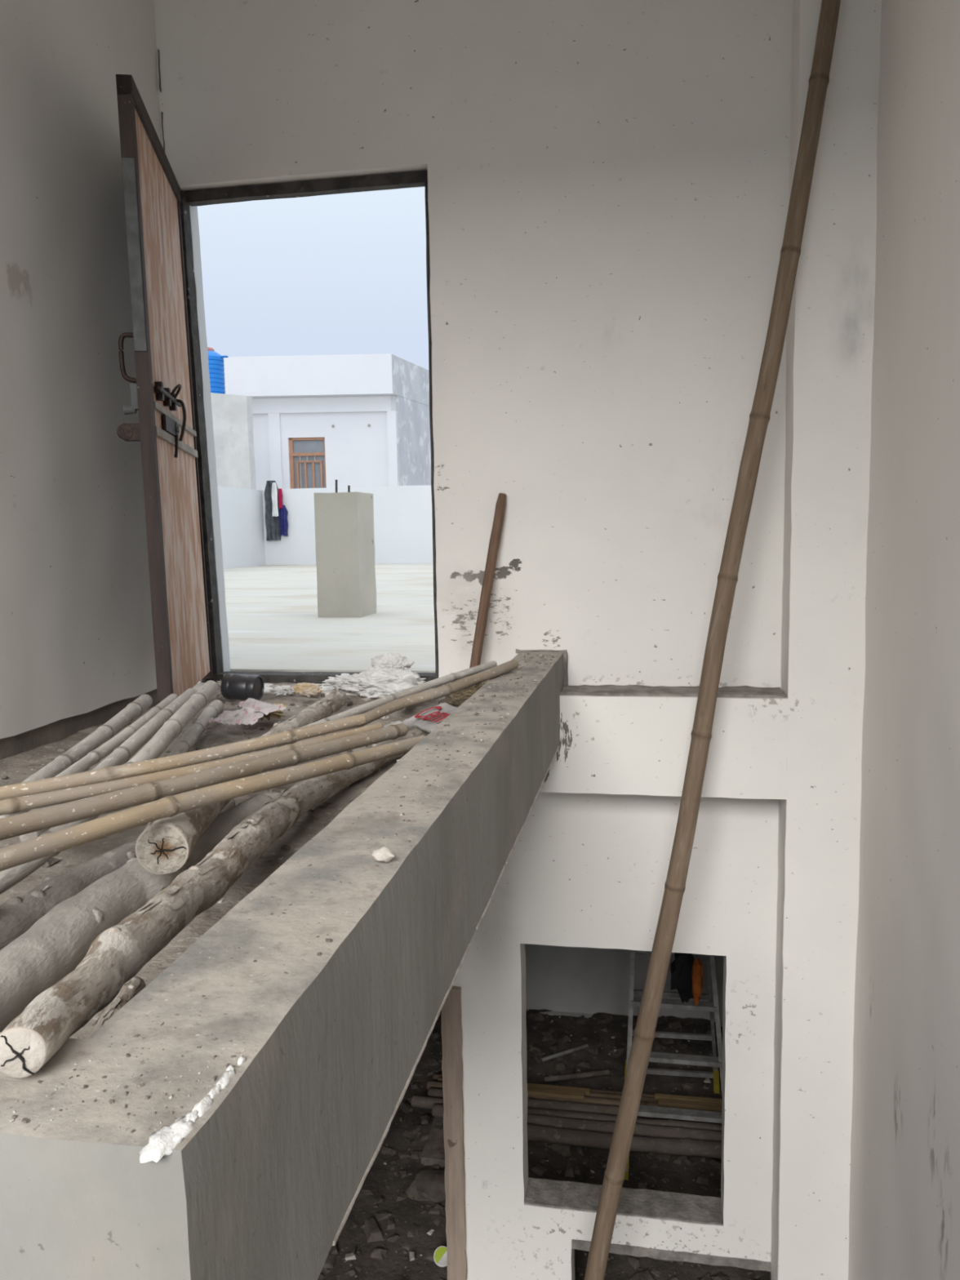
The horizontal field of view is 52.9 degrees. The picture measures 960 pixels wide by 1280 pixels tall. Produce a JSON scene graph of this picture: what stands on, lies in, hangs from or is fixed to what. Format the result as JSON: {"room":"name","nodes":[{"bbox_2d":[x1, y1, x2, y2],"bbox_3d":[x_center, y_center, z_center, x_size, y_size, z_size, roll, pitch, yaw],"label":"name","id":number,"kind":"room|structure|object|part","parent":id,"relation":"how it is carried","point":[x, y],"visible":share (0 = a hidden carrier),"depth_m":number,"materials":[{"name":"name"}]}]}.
{"room":"construction site","nodes":[
{"label":"construction site","id":0,"kind":"room"},
{"bbox_2d":[0,0,160,741],"bbox_3d":[-1.823,-1.091,1.693,0.212,3.090,4.908,0,6,10],"label":"wall","id":1,"kind":"structure","parent":0,"point":[77,632],"depth_m":3.33,"materials":[{"name":"white paint"}]},
{"bbox_2d":[0,689,158,759],"bbox_3d":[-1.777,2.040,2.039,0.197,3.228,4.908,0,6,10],"label":"baseboard","id":2,"kind":"structure","parent":1,"relation":"attached to","point":[30,740],"depth_m":3.32,"materials":[{"name":"grey concrete"}]},
{"bbox_2d":[0,676,488,1039],"bbox_3d":[-0.820,0.421,2.591,1.500,0.242,3.120,0,6,10],"label":"floor","id":3,"kind":"structure","parent":0,"point":[15,769],"depth_m":2.34,"materials":[{"name":"concrete"}]},
{"bbox_2d":[0,840,136,950],"bbox_3d":[-0.759,0.471,1.665,0.109,0.097,0.932,0,6,13],"label":"wooden log","id":4,"kind":"object","parent":3,"relation":"on","point":[19,913],"visible":0.41,"depth_m":1.67,"materials":[{"name":"grey wood"}]},
{"bbox_2d":[21,693,152,782],"bbox_3d":[-1.040,0.285,2.524,0.058,0.072,1.346,-2,6,-5],"label":"bamboo pole","id":5,"kind":"object","parent":3,"relation":"on","point":[133,710],"visible":0.78,"depth_m":2.58,"materials":[{"name":"grey wood"}]},
{"bbox_2d":[0,693,177,818],"bbox_3d":[-0.949,0.269,2.485,0.045,0.060,1.252,-1,6,-3],"label":"bamboo pole","id":6,"kind":"object","parent":3,"relation":"on","point":[94,757],"visible":0.59,"depth_m":2.44,"materials":[{"name":"grey wood"}]},
{"bbox_2d":[19,688,196,841],"bbox_3d":[-0.901,0.276,2.512,0.051,0.094,1.349,-1,6,-3],"label":"bamboo pole","id":7,"kind":"object","parent":3,"relation":"on","point":[121,754],"visible":0.57,"depth_m":2.52,"materials":[{"name":"grey wood"}]},
{"bbox_2d":[0,680,217,894],"bbox_3d":[-0.850,0.328,2.306,0.161,0.196,1.806,-1,6,1],"label":"bamboo pole","id":8,"kind":"object","parent":3,"relation":"on","point":[172,727],"visible":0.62,"depth_m":2.36,"materials":[{"name":"grey wood"}]},
{"bbox_2d":[87,976,145,1039],"bbox_3d":[-0.493,0.507,1.291,0.041,0.069,0.261,-2,6,-7],"label":"stub","id":9,"kind":"object","parent":3,"relation":"on","point":[128,989],"visible":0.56,"depth_m":1.33,"materials":[{"name":"grey wood"}]},
{"bbox_2d":[0,794,272,1022],"bbox_3d":[-0.629,0.460,1.715,0.142,0.104,1.182,0,6,8],"label":"wooden log","id":10,"kind":"object","parent":3,"relation":"on","point":[55,941],"visible":0.59,"depth_m":1.54,"materials":[{"name":"grey wood"}]},
{"bbox_2d":[166,699,224,756],"bbox_3d":[-0.931,0.306,3.136,0.057,0.076,0.907,-2,6,-6],"label":"pole","id":11,"kind":"object","parent":3,"relation":"on","point":[215,708],"visible":0.78,"depth_m":3.17,"materials":[{"name":"grey wood"}]},
{"bbox_2d":[0,727,429,1066],"bbox_3d":[-0.380,0.339,2.006,0.218,0.262,2.293,0,6,6],"label":"wooden log","id":12,"kind":"object","parent":3,"relation":"on","point":[122,950],"visible":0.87,"depth_m":1.25,"materials":[{"name":"grey wood"}]},
{"bbox_2d":[383,720,402,727],"bbox_3d":[-0.323,0.273,2.704,0.035,0.046,0.308,4,8,35],"label":"bamboo pole","id":13,"kind":"object","parent":12,"relation":"on","point":[396,722],"visible":0.07,"depth_m":2.79,"materials":[{"name":"beige wood"}]},
{"bbox_2d":[213,679,223,697],"bbox_3d":[-1.022,0.198,3.868,0.170,0.081,0.081,0,6,10],"label":"paper scrap","id":14,"kind":"object","parent":3,"relation":"on","point":[218,694],"visible":0.2,"depth_m":3.85,"materials":[{"name":"paper"}]},
{"bbox_2d":[221,798,235,811],"bbox_3d":[-0.647,0.420,2.291,0.052,0.052,0.239,0,6,10],"label":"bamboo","id":15,"kind":"object","parent":3,"relation":"on","point":[232,802],"visible":0.04,"depth_m":2.37,"materials":[{"name":"grey wood"}]},
{"bbox_2d":[208,706,263,725],"bbox_3d":[-0.814,0.259,3.261,0.237,0.058,0.100,4,8,36],"label":"plastic wrapper","id":16,"kind":"object","parent":3,"relation":"on","point":[246,715],"visible":0.96,"depth_m":3.26,"materials":[{"name":"plastic"}]},
{"bbox_2d":[135,689,347,875],"bbox_3d":[-0.563,0.284,2.634,0.127,0.148,1.943,-1,6,0],"label":"wooden log","id":17,"kind":"object","parent":3,"relation":"on","point":[165,845],"visible":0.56,"depth_m":1.70,"materials":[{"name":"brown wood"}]},
{"bbox_2d":[0,714,366,799],"bbox_3d":[-0.763,0.272,1.991,1.331,0.050,0.086,-7,9,-42],"label":"bamboo pole","id":18,"kind":"object","parent":17,"relation":"on","point":[106,774],"visible":0.94,"depth_m":2.05,"materials":[{"name":"beige wood"}]},
{"bbox_2d":[0,722,383,815],"bbox_3d":[-0.684,0.272,1.895,0.056,0.052,1.413,4,8,39],"label":"bamboo pole","id":19,"kind":"object","parent":17,"relation":"on","point":[18,804],"visible":0.69,"depth_m":1.86,"materials":[{"name":"beige wood"}]},
{"bbox_2d":[0,723,408,840],"bbox_3d":[-0.552,0.273,1.802,0.065,0.114,1.558,2,7,28],"label":"bamboo pole","id":20,"kind":"object","parent":17,"relation":"on","point":[25,823],"visible":0.99,"depth_m":1.75,"materials":[{"name":"beige wood"}]},
{"bbox_2d":[0,735,425,871],"bbox_3d":[-0.505,0.298,1.706,0.054,0.101,1.557,2,7,28],"label":"bamboo pole","id":21,"kind":"object","parent":17,"relation":"on","point":[41,846],"visible":0.95,"depth_m":1.67,"materials":[{"name":"beige wood"}]},
{"bbox_2d":[220,673,264,700],"bbox_3d":[-0.911,0.182,3.701,0.142,0.105,0.108,0,6,10],"label":"plastic jar","id":22,"kind":"object","parent":3,"relation":"on","point":[237,686],"visible":0.92,"depth_m":3.67,"materials":[{"name":"black plastic"}]},
{"bbox_3d":[-0.861,0.183,3.690,0.036,0.103,0.102,1,6,14],"label":"lid","id":23,"kind":"part","parent":22,"relation":"part of","materials":[{"name":"plastic"}]},
{"bbox_2d":[233,697,286,715],"bbox_3d":[-0.761,0.229,3.317,0.065,0.050,0.372,-5,7,-31],"label":"plastic wrapper","id":24,"kind":"object","parent":3,"relation":"on","point":[265,708],"visible":0.94,"depth_m":3.30,"materials":[{"name":"plastic"}]},
{"bbox_2d":[256,791,280,799],"bbox_3d":[-0.514,0.386,2.350,0.065,0.030,0.039,-1,6,1],"label":"chip","id":25,"kind":"object","parent":3,"relation":"on","point":[271,794],"visible":0.33,"depth_m":2.34,"materials":[{"name":"paint"}]},
{"bbox_2d":[259,702,286,720],"bbox_3d":[-0.776,0.259,3.515,0.161,0.064,0.092,-1,6,-4],"label":"wrapper","id":26,"kind":"object","parent":3,"relation":"on","point":[277,714],"visible":0.23,"depth_m":3.49,"materials":[{"name":"gold metal"}]},
{"bbox_2d":[268,684,295,695],"bbox_3d":[-0.779,0.201,3.848,0.132,0.043,0.077,2,7,27],"label":"paper scrap","id":27,"kind":"object","parent":3,"relation":"on","point":[283,690],"visible":1,"depth_m":3.83,"materials":[{"name":"white paper"}]},
{"bbox_2d":[292,682,323,697],"bbox_3d":[-0.683,0.196,3.830,0.126,0.058,0.063,0,6,10],"label":"paper packet","id":28,"kind":"object","parent":3,"relation":"on","point":[306,689],"visible":1,"depth_m":3.81,"materials":[{"name":"beige paper"}]},
{"bbox_2d":[320,673,350,690],"bbox_3d":[-0.528,0.177,3.921,0.269,0.073,0.174,0,6,10],"label":"sheet","id":29,"kind":"object","parent":3,"relation":"on","point":[332,681],"visible":0.3,"depth_m":3.91,"materials":[{"name":"white plastic"}]},
{"bbox_2d":[336,669,426,697],"bbox_3d":[-0.393,0.173,3.810,0.387,0.112,0.202,0,6,10],"label":"plastic bag","id":30,"kind":"object","parent":3,"relation":"on","point":[357,683],"visible":0.61,"depth_m":3.77,"materials":[{"name":"white plastic"}]},
{"bbox_2d":[366,652,414,671],"bbox_3d":[-0.359,0.105,3.883,0.201,0.114,0.109,0,6,10],"label":"plastic bag","id":31,"kind":"object","parent":30,"relation":"on","point":[391,661],"visible":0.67,"depth_m":3.85,"materials":[{"name":"white plastic"}]},
{"bbox_2d":[395,671,420,710],"bbox_3d":[-0.276,0.191,3.666,0.073,0.084,0.414,-1,6,2],"label":"roll","id":32,"kind":"object","parent":3,"relation":"on","point":[411,680],"visible":0.21,"depth_m":3.71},
{"bbox_2d":[364,682,432,698],"bbox_3d":[-0.289,0.196,3.570,0.293,0.080,0.143,0,6,10],"label":"sheet","id":33,"kind":"object","parent":32,"relation":"on","point":[385,689],"visible":0.42,"depth_m":3.55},
{"bbox_2d":[402,702,457,732],"bbox_3d":[-0.140,0.249,3.116,0.155,0.086,0.324,-4,7,-23],"label":"sack","id":34,"kind":"object","parent":3,"relation":"on","point":[428,719],"visible":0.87,"depth_m":3.13,"materials":[{"name":"white plastic"}]},
{"bbox_2d":[438,671,489,706],"bbox_3d":[-0.036,0.203,3.522,0.249,0.154,0.625,0,6,10],"label":"heap","id":35,"kind":"object","parent":3,"relation":"on","point":[455,700],"visible":0.37,"depth_m":3.40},
{"bbox_2d":[469,492,506,667],"bbox_3d":[0.029,-0.212,3.848,0.180,0.745,0.044,-4,7,-28],"label":"wooden stick","id":36,"kind":"object","parent":3,"relation":"on","point":[495,537],"visible":0.83,"depth_m":3.83,"materials":[{"name":"brown wood"}]},
{"bbox_2d":[155,0,881,1279],"bbox_3d":[0.058,0.248,3.945,3.306,6.306,0.386,0,6,10],"label":"wall","id":37,"kind":"structure","parent":0,"point":[610,182],"depth_m":3.74,"materials":[{"name":"white paint"}]},
{"bbox_2d":[115,74,438,703],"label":"door","id":38,"kind":"structure","parent":37,"relation":"in","point":[171,393],"depth_m":3.65,"materials":[{"name":"brown wood"}]},
{"bbox_3d":[-1.141,-0.915,3.133,0.058,0.162,0.021,-2,6,-13],"label":"pull handle","id":39,"kind":"part","parent":38,"relation":"part of","materials":[{"name":"metal"}]},
{"bbox_3d":[-1.184,-1.782,3.497,0.049,0.072,0.971,-2,6,-8],"label":"rail","id":40,"kind":"part","parent":38,"relation":"part of","materials":[{"name":"brown wood"}]},
{"bbox_3d":[-1.159,-1.294,3.561,0.031,0.947,0.897,-2,6,-8],"label":"panel","id":41,"kind":"part","parent":38,"relation":"part of","materials":[{"name":"orange wood"}]},
{"bbox_3d":[-1.103,-0.855,3.402,0.023,0.062,0.365,-2,6,-8],"label":"latch plate","id":42,"kind":"part","parent":38,"relation":"part of","materials":[{"name":"metal"}]},
{"bbox_3d":[-1.143,-0.778,3.615,0.011,0.070,0.890,-2,6,-8],"label":"panel","id":43,"kind":"part","parent":38,"relation":"part of","materials":[{"name":"orange wood"}]},
{"bbox_3d":[-1.089,-0.801,3.519,0.037,0.153,0.017,-2,6,-12],"label":"bolt handle","id":44,"kind":"part","parent":38,"relation":"part of","materials":[{"name":"metal"}]},
{"bbox_3d":[-1.124,-0.278,3.670,0.030,0.927,0.893,-2,6,-8],"label":"panel","id":45,"kind":"part","parent":38,"relation":"part of","materials":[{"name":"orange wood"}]},
{"bbox_3d":[-0.717,-0.851,4.049,1.107,2.048,0.083,0,6,10],"label":"frame","id":46,"kind":"part","parent":38,"relation":"part of","materials":[{"name":"black metal"}]},
{"bbox_2d":[0,648,568,1279],"bbox_3d":[-0.737,0.384,2.489,1.662,0.345,3.234,0,6,10],"label":"beam","id":47,"kind":"structure","parent":37,"relation":"attached to","point":[231,1119],"depth_m":1.04,"materials":[{"name":"concrete"}]},
{"bbox_2d":[372,846,394,862],"bbox_3d":[-0.141,0.315,1.415,0.035,0.023,0.020,0,6,10],"label":"lump","id":48,"kind":"object","parent":47,"relation":"on","point":[384,854],"visible":1,"depth_m":1.41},
{"bbox_2d":[298,660,497,728],"bbox_3d":[-0.241,0.175,3.185,0.059,0.084,1.099,3,7,31],"label":"bamboo pole","id":49,"kind":"object","parent":47,"relation":"on","point":[366,707],"visible":0.8,"depth_m":3.21,"materials":[{"name":"grey wood"}]},
{"bbox_2d":[293,659,519,743],"bbox_3d":[-0.194,0.192,2.846,0.067,0.124,1.236,3,7,32],"label":"bamboo pole","id":50,"kind":"object","parent":47,"relation":"on","point":[446,690],"visible":0.73,"depth_m":2.89,"materials":[{"name":"brown wood"}]},
{"bbox_2d":[441,985,466,1279],"bbox_3d":[-0.539,2.385,4.335,0.978,1.828,0.092,0,6,10],"label":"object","id":51,"kind":"structure","parent":37,"relation":"in","point":[451,1012],"depth_m":4.19,"materials":[{"name":"brown wood"}]},
{"bbox_3d":[0.619,2.461,4.204,0.878,0.054,0.170,0,6,10],"label":"window sill","id":52,"kind":"part","parent":37,"relation":"part of","materials":[{"name":"grey concrete"}]},
{"bbox_2d":[317,1008,770,1279],"bbox_3d":[-0.386,3.293,3.513,6.000,0.240,8.000,0,6,10],"label":"ground","id":53,"kind":"structure","parent":0,"point":[388,1234],"depth_m":5.68,"materials":[{"name":"soil"}]},
{"bbox_2d":[405,1167,445,1202],"bbox_3d":[-0.217,3.101,5.482,0.395,0.102,0.260,0,6,10],"label":"lump","id":54,"kind":"object","parent":53,"relation":"on","point":[428,1184],"visible":0.58,"depth_m":5.44,"materials":[{"name":"grey stone"}]},
{"bbox_2d":[420,1116,444,1166],"bbox_3d":[-0.184,3.067,6.018,0.231,0.122,0.690,0,6,10],"label":"stone block","id":55,"kind":"object","parent":53,"relation":"on","point":[433,1152],"visible":0.25,"depth_m":5.78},
{"bbox_2d":[433,1245,447,1266],"bbox_3d":[-0.189,3.155,4.936,0.092,0.100,0.101,0,6,10],"label":"plastic tub","id":56,"kind":"object","parent":53,"relation":"on","point":[440,1253],"visible":0.74,"depth_m":4.91,"materials":[{"name":"plastic"}]},
{"bbox_2d":[432,1073,654,1097],"bbox_3d":[0.918,2.925,6.198,2.506,0.064,0.080,0,6,11],"label":"pole","id":57,"kind":"object","parent":53,"relation":"on","point":[436,1076],"visible":0.05,"depth_m":6.21,"materials":[{"name":"brown wood"}]},
{"bbox_2d":[436,1077,657,1102],"bbox_3d":[0.903,2.909,6.114,2.408,0.072,0.096,0,6,10],"label":"pole","id":58,"kind":"object","parent":53,"relation":"on","point":[608,1095],"visible":0.06,"depth_m":6.11,"materials":[{"name":"brown wood"}]},
{"bbox_2d":[541,1043,588,1062],"bbox_3d":[0.588,2.851,6.670,0.354,0.058,0.028,-3,7,-20],"label":"metal pipe","id":59,"kind":"object","parent":53,"relation":"on","point":[584,1046],"visible":1,"depth_m":6.66,"materials":[{"name":"metal"}]},
{"bbox_2d":[411,1094,721,1130],"bbox_3d":[0.829,2.914,5.850,2.559,0.083,0.109,0,6,10],"label":"pole","id":60,"kind":"object","parent":53,"relation":"on","point":[417,1101],"visible":0.34,"depth_m":5.85,"materials":[{"name":"brown wood"}]},
{"bbox_2d":[426,1080,721,1111],"bbox_3d":[0.912,2.899,6.024,2.557,0.072,0.091,0,6,11],"label":"pole","id":61,"kind":"object","parent":53,"relation":"on","point":[596,1100],"visible":0.16,"depth_m":6.04,"materials":[{"name":"brown wood"}]},
{"bbox_2d":[527,1083,590,1095],"bbox_3d":[0.401,2.852,6.147,0.600,0.024,0.044,0,6,10],"label":"plank","id":62,"kind":"object","parent":61,"relation":"on","point":[586,1091],"visible":0.52,"depth_m":6.12,"materials":[{"name":"brown wood"}]},
{"bbox_2d":[654,1093,721,1104],"bbox_3d":[1.396,2.853,5.976,0.620,0.024,0.040,0,6,10],"label":"plank","id":63,"kind":"object","parent":61,"relation":"on","point":[664,1096],"visible":0.52,"depth_m":5.99,"materials":[{"name":"brown wood"}]},
{"bbox_2d":[427,1087,721,1124],"bbox_3d":[0.861,2.902,5.943,2.428,0.083,0.103,0,6,10],"label":"pole","id":64,"kind":"object","parent":53,"relation":"on","point":[533,1103],"visible":0.22,"depth_m":5.97,"materials":[{"name":"brown wood"}]},
{"bbox_2d":[527,1088,584,1099],"bbox_3d":[0.409,2.839,6.052,0.490,0.024,0.044,0,6,10],"label":"plank","id":65,"kind":"object","parent":64,"relation":"on","point":[531,1091],"visible":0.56,"depth_m":6.03,"materials":[{"name":"brown wood"}]},
{"bbox_2d":[657,1098,721,1111],"bbox_3d":[1.379,2.841,5.880,0.580,0.024,0.040,0,6,10],"label":"plank","id":66,"kind":"object","parent":64,"relation":"on","point":[668,1103],"visible":0.56,"depth_m":5.89,"materials":[{"name":"brown wood"}]},
{"bbox_2d":[431,1103,721,1141],"bbox_3d":[0.863,2.920,5.759,2.359,0.088,0.104,0,6,11],"label":"pole","id":67,"kind":"object","parent":53,"relation":"on","point":[607,1126],"visible":0.36,"depth_m":5.75,"materials":[{"name":"brown wood"}]},
{"bbox_2d":[543,1069,609,1082],"bbox_3d":[0.643,2.898,6.420,0.437,0.066,0.036,-1,6,-3],"label":"metal pipe","id":68,"kind":"object","parent":53,"relation":"on","point":[599,1073],"visible":1,"depth_m":6.41,"materials":[{"name":"grey metal"}]},
{"bbox_2d":[528,1123,721,1158],"bbox_3d":[0.969,2.939,5.640,2.311,0.108,0.124,0,6,11],"label":"pole","id":69,"kind":"object","parent":53,"relation":"on","point":[689,1147],"visible":0.37,"depth_m":5.62,"materials":[{"name":"brown wood"}]},
{"bbox_2d":[624,950,722,1180],"bbox_3d":[1.189,2.206,5.861,0.646,1.701,0.966,0,6,10],"label":"step ladder","id":70,"kind":"object","parent":53,"relation":"on","point":[713,1061],"visible":0.44,"depth_m":5.58,"materials":[{"name":"metal"}]},
{"bbox_3d":[0.877,2.221,5.631,0.033,1.631,0.396,1,7,19],"label":"rail","id":71,"kind":"part","parent":70,"relation":"part of","materials":[{"name":"metal"}]},
{"bbox_2d":[670,952,694,1003],"bbox_3d":[1.172,1.920,5.542,0.152,0.350,0.100,0,6,10],"label":"cloth bag","id":72,"kind":"object","parent":70,"relation":"on","point":[682,966],"visible":0.79,"depth_m":5.51,"materials":[{"name":"black fabric"}]},
{"bbox_2d":[691,957,703,1005],"bbox_3d":[1.234,1.938,5.479,0.073,0.285,0.073,3,8,35],"label":"cloth","id":73,"kind":"object","parent":70,"relation":"hanging from","point":[697,973],"visible":1,"depth_m":5.45,"materials":[{"name":"orange fabric"}]},
{"bbox_3d":[1.432,2.148,6.025,0.032,1.593,0.544,2,7,25],"label":"leg","id":74,"kind":"part","parent":70,"relation":"part of","materials":[{"name":"metal"}]},
{"bbox_3d":[1.367,2.223,5.541,0.044,1.633,0.424,-2,6,-13],"label":"rail","id":75,"kind":"part","parent":70,"relation":"part of","materials":[{"name":"metal"}]},
{"bbox_2d":[584,0,840,1279],"bbox_3d":[0.737,0.463,3.432,1.050,5.746,0.086,-2,6,-5],"label":"bamboo pole","id":76,"kind":"object","parent":53,"relation":"on","point":[644,1031],"visible":1,"depth_m":3.37,"materials":[{"name":"brown wood"}]},
{"bbox_2d":[524,943,723,1026],"bbox_3d":[0.307,1.586,7.284,6.000,2.900,0.200,0,6,10],"label":"wall","id":77,"kind":"structure","parent":0,"point":[563,980],"depth_m":7.25,"materials":[{"name":"paint"}]},
{"bbox_2d":[848,0,959,1279],"bbox_3d":[1.097,0.518,1.341,0.212,6.308,4.909,0,6,10],"label":"wall","id":78,"kind":"structure","parent":0,"point":[904,1193],"depth_m":2.83,"materials":[{"name":"white paint"}]},
{"bbox_3d":[0.961,3.450,5.330,160.000,0.200,170.000,0,6,10],"label":"ground","id":79,"kind":"structure","parent":0,"visible":0},
{"bbox_2d":[223,353,431,490],"bbox_3d":[-4.384,-3.965,30.042,6.016,8.700,5.881,0,6,10],"label":"house","id":80,"kind":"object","parent":79,"relation":"on","point":[353,420],"visible":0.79,"depth_m":27.83,"materials":[{"name":"paint"}]},
{"label":"outside","id":81,"kind":"structure","parent":0,"visible":0},
{"bbox_2d":[223,563,435,673],"bbox_3d":[0.891,-0.561,11.851,14.500,0.345,15.584,0,6,10],"label":"floor","id":82,"kind":"structure","parent":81,"point":[274,624],"depth_m":6.46,"materials":[{"name":"white concrete"}]},
{"bbox_2d":[210,393,256,489],"bbox_3d":[-6.390,-3.370,21.867,3.598,4.002,2.406,0,6,10],"label":"wall","id":83,"kind":"structure","parent":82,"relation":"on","point":[232,415],"depth_m":20.35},
{"bbox_2d":[207,346,228,394],"bbox_3d":[-6.115,-6.014,21.894,0.840,1.220,0.760,0,6,10],"label":"water tank","id":84,"kind":"object","parent":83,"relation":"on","point":[216,369],"visible":0.31,"depth_m":21.69,"materials":[{"name":"blue plastic"}]},
{"bbox_2d":[217,485,266,568],"bbox_3d":[-5.912,-1.364,13.098,0.215,1.915,15.014,0,6,10],"label":"parapet","id":85,"kind":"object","parent":82,"relation":"on","point":[241,510],"visible":0.19,"depth_m":19.12,"materials":[{"name":"white paint"}]},
{"bbox_2d":[313,480,376,617],"bbox_3d":[-0.986,-0.672,7.100,0.326,0.997,0.406,0,6,10],"label":"concrete column","id":86,"kind":"structure","parent":82,"relation":"on","point":[346,584],"depth_m":6.92,"materials":[{"name":"concrete"}]},
{"bbox_2d":[262,484,433,564],"bbox_3d":[2.428,-2.173,19.050,14.071,1.930,0.218,0,6,10],"label":"parapet","id":87,"kind":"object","parent":82,"relation":"on","point":[403,521],"visible":0.14,"depth_m":19.74,"materials":[{"name":"white paint"}]},
{"bbox_2d":[264,480,280,540],"bbox_3d":[-4.332,-2.682,20.036,0.332,1.237,0.123,0,6,10],"label":"trousers","id":88,"kind":"object","parent":87,"relation":"hanging from","point":[273,528],"visible":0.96,"depth_m":20.04,"materials":[{"name":"fabric"}]},
{"bbox_2d":[271,482,278,516],"bbox_3d":[-4.234,-2.888,19.872,0.133,0.694,0.064,0,6,10],"label":"shirt","id":89,"kind":"object","parent":87,"relation":"hanging from","point":[274,492],"visible":1,"depth_m":19.87,"materials":[{"name":"fabric"}]},
{"bbox_2d":[278,488,282,508],"bbox_3d":[-4.123,-2.918,19.909,0.105,0.407,0.044,0,6,10],"label":"scarf","id":90,"kind":"object","parent":87,"relation":"hanging from","point":[280,491],"visible":1,"depth_m":19.90,"materials":[{"name":"fabric"}]},
{"bbox_2d":[278,505,288,536],"bbox_3d":[-4.082,-2.469,19.989,0.201,0.637,0.074,0,6,10],"label":"jacket","id":91,"kind":"object","parent":87,"relation":"hanging from","point":[282,513],"visible":1,"depth_m":19.99,"materials":[{"name":"fabric"}]}
]}

